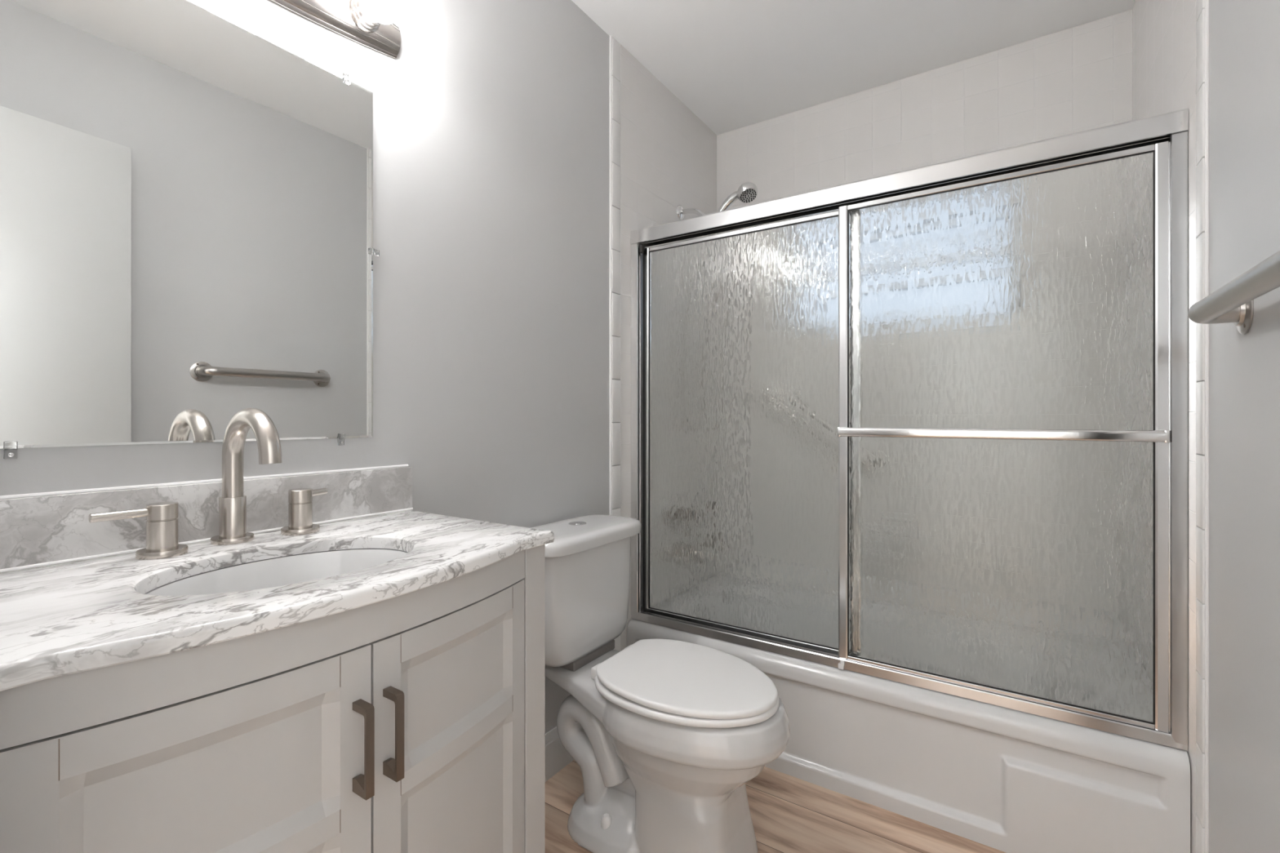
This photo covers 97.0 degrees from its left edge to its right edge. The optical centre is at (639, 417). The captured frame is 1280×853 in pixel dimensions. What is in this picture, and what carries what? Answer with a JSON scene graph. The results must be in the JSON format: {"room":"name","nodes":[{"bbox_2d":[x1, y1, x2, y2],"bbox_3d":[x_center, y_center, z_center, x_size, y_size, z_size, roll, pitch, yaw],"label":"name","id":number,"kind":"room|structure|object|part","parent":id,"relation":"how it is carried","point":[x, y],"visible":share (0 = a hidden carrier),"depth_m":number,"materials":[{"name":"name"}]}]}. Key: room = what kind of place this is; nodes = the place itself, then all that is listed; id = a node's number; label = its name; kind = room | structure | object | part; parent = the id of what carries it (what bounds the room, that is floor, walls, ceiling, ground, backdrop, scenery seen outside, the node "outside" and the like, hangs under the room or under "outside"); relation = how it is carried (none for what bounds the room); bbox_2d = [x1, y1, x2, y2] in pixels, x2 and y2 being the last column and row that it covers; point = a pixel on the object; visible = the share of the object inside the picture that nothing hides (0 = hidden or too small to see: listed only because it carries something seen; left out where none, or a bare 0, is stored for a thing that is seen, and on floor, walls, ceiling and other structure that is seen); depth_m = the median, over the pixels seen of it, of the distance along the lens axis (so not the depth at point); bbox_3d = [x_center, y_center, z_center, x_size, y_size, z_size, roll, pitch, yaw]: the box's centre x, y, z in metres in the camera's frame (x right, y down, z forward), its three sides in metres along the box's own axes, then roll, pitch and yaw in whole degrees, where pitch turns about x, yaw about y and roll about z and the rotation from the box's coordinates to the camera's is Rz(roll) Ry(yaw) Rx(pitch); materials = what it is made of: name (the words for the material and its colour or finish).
{"room":"bathroom","nodes":[
{"label":"bathroom","id":0,"kind":"room"},
{"bbox_2d":[0,0,618,733],"bbox_3d":[-0.346,-0.124,1.729,0.100,2.445,2.660,0,0,34],"label":"wall","id":1,"kind":"structure","parent":0,"point":[491,117],"depth_m":1.51,"materials":[{"name":"grey paint"}]},
{"bbox_2d":[3,441,17,459],"bbox_3d":[-0.893,0.046,0.803,0.009,0.025,0.013,0,0,34],"label":"mirror clip","id":2,"kind":"object","parent":1,"relation":"attached to","point":[10,451],"visible":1,"depth_m":0.80,"materials":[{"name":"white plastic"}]},
{"bbox_2d":[0,0,373,448],"bbox_3d":[-0.763,-0.339,1.004,0.005,0.766,0.610,0,0,34],"label":"wall mirror","id":3,"kind":"object","parent":1,"relation":"attached to","point":[186,194],"visible":1,"depth_m":0.96,"materials":[{"name":"silver mirror"}]},
{"bbox_2d":[0,466,412,568],"bbox_3d":[-0.750,0.165,1.010,0.019,0.100,0.763,0,0,34],"label":"backsplash","id":4,"kind":"structure","parent":1,"relation":"attached to","point":[34,530],"depth_m":0.94,"materials":[{"name":"white stone"}]},
{"bbox_2d":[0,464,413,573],"bbox_3d":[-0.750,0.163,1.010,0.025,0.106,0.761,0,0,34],"label":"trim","id":5,"kind":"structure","parent":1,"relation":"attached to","point":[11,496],"depth_m":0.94,"materials":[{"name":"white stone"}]},
{"bbox_2d":[270,0,401,58],"bbox_3d":[-0.712,-0.867,0.970,0.129,0.136,0.724,0,0,34],"label":"vanity light","id":6,"kind":"object","parent":1,"relation":"attached to","point":[370,24],"visible":1,"depth_m":1.19,"materials":[{"name":"silver metal"}]},
{"bbox_2d":[349,0,381,32],"bbox_3d":[-0.583,-0.867,1.212,0.032,0.066,0.066,0,0,34],"label":"bulb","id":7,"kind":"object","parent":6,"relation":"attached to","point":[360,21],"depth_m":1.20,"materials":[{"name":"white glass"}]},
{"bbox_3d":[-0.538,-0.867,1.182,0.074,0.075,0.075,0,0,34],"label":"bulb","id":8,"kind":"part","parent":6,"relation":"part of","materials":[{"name":"white glass"}]},
{"bbox_2d":[337,433,345,445],"bbox_3d":[-0.632,0.046,1.198,0.009,0.025,0.013,0,0,34],"label":"mirror clip","id":9,"kind":"object","parent":1,"relation":"attached to","point":[340,441],"visible":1,"depth_m":1.20,"materials":[{"name":"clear plastic"}]},
{"bbox_2d":[342,70,350,84],"bbox_3d":[-0.626,-0.725,1.207,0.009,0.025,0.013,0,0,34],"label":"mirror clip","id":10,"kind":"object","parent":1,"relation":"attached to","point":[345,74],"visible":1,"depth_m":1.20,"materials":[{"name":"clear plastic"}]},
{"bbox_2d":[368,247,379,256],"bbox_3d":[-0.592,-0.368,1.259,0.009,0.013,0.025,0,0,34],"label":"mirror clip","id":11,"kind":"object","parent":1,"relation":"attached to","point":[371,251],"visible":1,"depth_m":1.25,"materials":[{"name":"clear plastic"}]},
{"bbox_2d":[545,726,573,782],"bbox_3d":[-0.319,1.032,1.666,0.015,0.133,0.794,0,0,34],"label":"baseboard","id":12,"kind":"structure","parent":1,"relation":"attached to","point":[557,757],"depth_m":1.74,"materials":[{"name":"white paint"}]},
{"bbox_2d":[609,35,611,515],"bbox_3d":[-0.104,-0.200,1.999,0.008,2.295,0.008,0,0,34],"label":"trim","id":13,"kind":"structure","parent":1,"relation":"attached to","point":[610,35],"depth_m":2.00,"materials":[{"name":"white"}]},
{"bbox_2d":[611,36,620,651],"bbox_3d":[-0.087,-0.127,2.022,0.008,2.438,0.050,0,0,34],"label":"trim","id":14,"kind":"structure","parent":1,"relation":"attached to","point":[615,46],"depth_m":2.02,"materials":[{"name":"white tile"}]},
{"bbox_2d":[620,44,716,651],"bbox_3d":[0.145,-0.124,2.373,0.008,2.444,0.790,0,0,34],"label":"tiled wall","id":15,"kind":"structure","parent":1,"relation":"attached to","point":[668,154],"depth_m":2.18,"materials":[{"name":"white tile"}]},
{"bbox_2d":[676,182,757,235],"bbox_3d":[0.304,-0.426,2.285,0.353,0.974,0.119,0,0,34],"label":"shower","id":16,"kind":"object","parent":15,"relation":"attached to","point":[747,192],"visible":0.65,"depth_m":2.23,"materials":[{"name":"silver metal"}]},
{"bbox_3d":[0.236,-0.836,2.363,0.146,0.091,0.021,0,0,34],"label":"arm","id":17,"kind":"part","parent":16,"relation":"part of","materials":[{"name":"silver metal"}]},
{"bbox_3d":[0.344,-0.824,2.270,0.162,0.155,0.036,0,0,34],"label":"handle","id":18,"kind":"part","parent":16,"relation":"part of","materials":[{"name":"silver metal"}]},
{"bbox_3d":[0.422,-0.861,2.202,0.059,0.032,0.060,0,0,34],"label":"nozzle plate","id":19,"kind":"part","parent":16,"relation":"part of","materials":[{"name":"black plastic"}]},
{"bbox_2d":[630,107,1188,751],"bbox_3d":[0.610,0.027,1.702,1.506,1.436,0.068,0,0,34],"label":"shower door frame","id":20,"kind":"object","parent":15,"relation":"attached to","point":[1172,126],"visible":0.94,"depth_m":1.44,"materials":[{"name":"silver metal"}]},
{"bbox_2d":[642,210,838,655],"bbox_3d":[0.336,0.047,1.902,0.773,1.352,0.020,0,0,34],"label":"sliding shower door","id":21,"kind":"structure","parent":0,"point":[740,326],"depth_m":1.89,"materials":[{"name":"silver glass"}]},
{"bbox_3d":[0.337,-0.622,1.903,0.721,0.014,0.018,0,0,34],"label":"rail","id":22,"kind":"part","parent":21,"relation":"part of","materials":[{"name":"silver metal"}]},
{"bbox_3d":[0.337,0.715,1.903,0.721,0.016,0.018,0,0,34],"label":"rail","id":23,"kind":"part","parent":21,"relation":"part of","materials":[{"name":"silver metal"}]},
{"bbox_2d":[545,760,1005,852],"bbox_3d":[0.131,1.128,0.549,2.600,0.060,4.060,0,0,34],"label":"floor","id":24,"kind":"structure","parent":0,"point":[789,814],"depth_m":1.53,"materials":[{"name":"brown wood"}]},
{"bbox_2d":[0,544,545,852],"bbox_3d":[-0.541,0.668,0.864,0.523,0.860,0.753,0,0,34],"label":"vanity cabinet","id":25,"kind":"object","parent":24,"relation":"on","point":[414,722],"visible":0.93,"depth_m":0.68,"materials":[{"name":"grey paint"}]},
{"bbox_3d":[-0.462,0.627,0.616,0.031,0.662,0.328,0,0,42],"label":"door panel","id":26,"kind":"part","parent":25,"relation":"part of","materials":[{"name":"grey paint"}]},
{"bbox_3d":[-0.378,0.265,0.756,0.071,0.055,0.647,0,0,34],"label":"rail","id":27,"kind":"part","parent":25,"relation":"part of","materials":[{"name":"grey paint"}]},
{"bbox_2d":[0,510,554,691],"bbox_3d":[-0.546,0.226,0.872,0.513,0.022,0.761,0,0,34],"label":"countertop","id":28,"kind":"structure","parent":25,"relation":"on","point":[82,615],"depth_m":0.70,"materials":[{"name":"white stone"}]},
{"bbox_2d":[88,502,188,559],"bbox_3d":[-0.761,0.175,0.863,0.063,0.080,0.115,0,0,34],"label":"tap","id":29,"kind":"object","parent":28,"relation":"on","point":[162,520],"visible":1,"depth_m":0.87,"materials":[{"name":"silver metal"}]},
{"bbox_3d":[-0.775,0.146,0.844,0.013,0.013,0.066,0,0,36],"label":"lever","id":30,"kind":"part","parent":29,"relation":"part of","materials":[{"name":"silver metal"}]},
{"bbox_2d":[210,407,281,545],"bbox_3d":[-0.655,0.099,0.948,0.185,0.231,0.062,0,0,34],"label":"faucet spout","id":31,"kind":"object","parent":28,"relation":"on","point":[233,501],"visible":1,"depth_m":0.96,"materials":[{"name":"silver metal"}]},
{"bbox_2d":[144,548,408,595],"bbox_3d":[-0.523,0.308,0.856,0.294,0.139,0.390,0,0,34],"label":"sink basin","id":32,"kind":"object","parent":28,"relation":"in","point":[309,566],"visible":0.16,"depth_m":0.95,"materials":[{"name":"white ceramic"}]},
{"bbox_2d":[280,488,327,535],"bbox_3d":[-0.628,0.175,1.071,0.063,0.080,0.091,0,0,34],"label":"tap","id":33,"kind":"object","parent":28,"relation":"on","point":[300,500],"visible":1,"depth_m":1.04,"materials":[{"name":"silver metal"}]},
{"bbox_3d":[-0.627,0.146,1.098,0.013,0.013,0.045,0,0,12],"label":"lever","id":34,"kind":"part","parent":33,"relation":"part of","materials":[{"name":"silver metal"}]},
{"bbox_3d":[-0.347,0.416,0.711,0.030,0.112,0.011,0,0,34],"label":"handle","id":35,"kind":"part","parent":25,"relation":"part of","materials":[{"name":"brown metal"}]},
{"bbox_3d":[-0.325,0.416,0.745,0.030,0.112,0.011,0,0,34],"label":"handle","id":36,"kind":"part","parent":25,"relation":"part of","materials":[{"name":"brown metal"}]},
{"bbox_3d":[-0.282,0.627,0.888,0.031,0.662,0.327,0,0,25],"label":"door panel","id":37,"kind":"part","parent":25,"relation":"part of","materials":[{"name":"grey paint"}]},
{"bbox_3d":[-0.215,0.668,1.069,0.049,0.860,0.051,0,0,34],"label":"post","id":38,"kind":"part","parent":25,"relation":"part of","materials":[{"name":"grey paint"}]},
{"bbox_2d":[528,514,790,852],"bbox_3d":[0.032,0.704,1.513,0.744,0.788,0.442,0,0,34],"label":"toilet","id":39,"kind":"object","parent":24,"relation":"on","point":[666,738],"visible":0.99,"depth_m":1.42,"materials":[{"name":"white ceramic"}]},
{"bbox_3d":[-0.184,0.336,1.655,0.226,0.043,0.440,0,0,34],"label":"tank lid","id":40,"kind":"part","parent":39,"relation":"part of","materials":[{"name":"white ceramic"}]},
{"bbox_3d":[-0.190,0.511,1.659,0.190,0.309,0.392,0,0,34],"label":"tank","id":41,"kind":"part","parent":39,"relation":"part of","materials":[{"name":"white ceramic"}]},
{"bbox_3d":[0.127,0.656,1.432,0.444,0.027,0.354,0,0,34],"label":"seat lid","id":42,"kind":"part","parent":39,"relation":"part of","materials":[{"name":"white plastic"}]},
{"bbox_2d":[626,618,1190,852],"bbox_3d":[0.787,0.922,1.969,1.504,0.351,0.751,0,0,34],"label":"bathtub","id":43,"kind":"object","parent":24,"relation":"on","point":[1005,780],"visible":0.55,"depth_m":1.48,"materials":[{"name":"white ceramic"}]},
{"bbox_2d":[794,209,838,218],"bbox_3d":[1.055,-0.625,2.322,0.844,0.539,0.055,0,0,34],"label":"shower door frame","id":44,"kind":"structure","parent":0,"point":[835,210],"depth_m":2.47,"materials":[{"name":"silver metal"}]},
{"bbox_2d":[571,0,1134,134],"bbox_3d":[0.137,-1.377,0.557,2.600,0.060,4.080,0,0,34],"label":"ceiling","id":45,"kind":"structure","parent":0,"point":[735,64],"depth_m":2.02,"materials":[{"name":"white paint"}]},
{"bbox_2d":[716,8,1132,234],"bbox_3d":[0.997,-0.124,2.286,1.523,2.444,0.008,0,0,34],"label":"tiled wall","id":46,"kind":"structure","parent":0,"point":[1078,78],"depth_m":2.17,"materials":[{"name":"white tile"}]},
{"bbox_2d":[836,141,1170,733],"bbox_3d":[0.893,0.047,1.479,0.734,1.352,0.056,0,0,34],"label":"sliding shower door","id":47,"kind":"structure","parent":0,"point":[1003,430],"depth_m":1.45,"materials":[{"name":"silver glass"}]},
{"bbox_3d":[0.904,-0.622,1.495,0.682,0.014,0.018,0,0,34],"label":"rail","id":48,"kind":"part","parent":47,"relation":"part of","materials":[{"name":"silver metal"}]},
{"bbox_3d":[0.904,0.715,1.495,0.682,0.016,0.018,0,0,34],"label":"rail","id":49,"kind":"part","parent":47,"relation":"part of","materials":[{"name":"silver metal"}]},
{"bbox_2d":[1203,0,1279,852],"bbox_3d":[1.007,-0.124,0.832,0.100,2.445,2.660,0,0,34],"label":"wall","id":50,"kind":"structure","parent":0,"point":[1244,35],"depth_m":0.98,"materials":[{"name":"grey paint"}]},
{"bbox_2d":[1132,0,1196,852],"bbox_3d":[1.409,-0.124,1.535,0.008,2.444,0.790,0,0,34],"label":"tiled wall","id":51,"kind":"structure","parent":50,"relation":"attached to","point":[1164,31],"depth_m":1.28,"materials":[{"name":"white tile"}]},
{"bbox_2d":[1195,0,1204,852],"bbox_3d":[1.176,-0.124,1.185,0.008,2.444,0.050,0,0,34],"label":"trim","id":52,"kind":"structure","parent":50,"relation":"attached to","point":[1200,4],"depth_m":1.18,"materials":[{"name":"white tile"}]},
{"bbox_2d":[1204,0,1208,852],"bbox_3d":[1.162,-0.124,1.160,0.007,2.445,0.007,0,0,34],"label":"trim","id":53,"kind":"structure","parent":50,"relation":"attached to","point":[1206,2],"depth_m":1.16,"materials":[{"name":"white"}]},
{"bbox_2d":[1187,250,1279,334],"bbox_3d":[0.878,-0.183,0.798,0.077,0.080,0.548,0,0,34],"label":"towel bar","id":54,"kind":"object","parent":50,"relation":"attached to","point":[1233,302],"visible":1,"depth_m":0.82,"materials":[{"name":"silver metal"}]}
]}

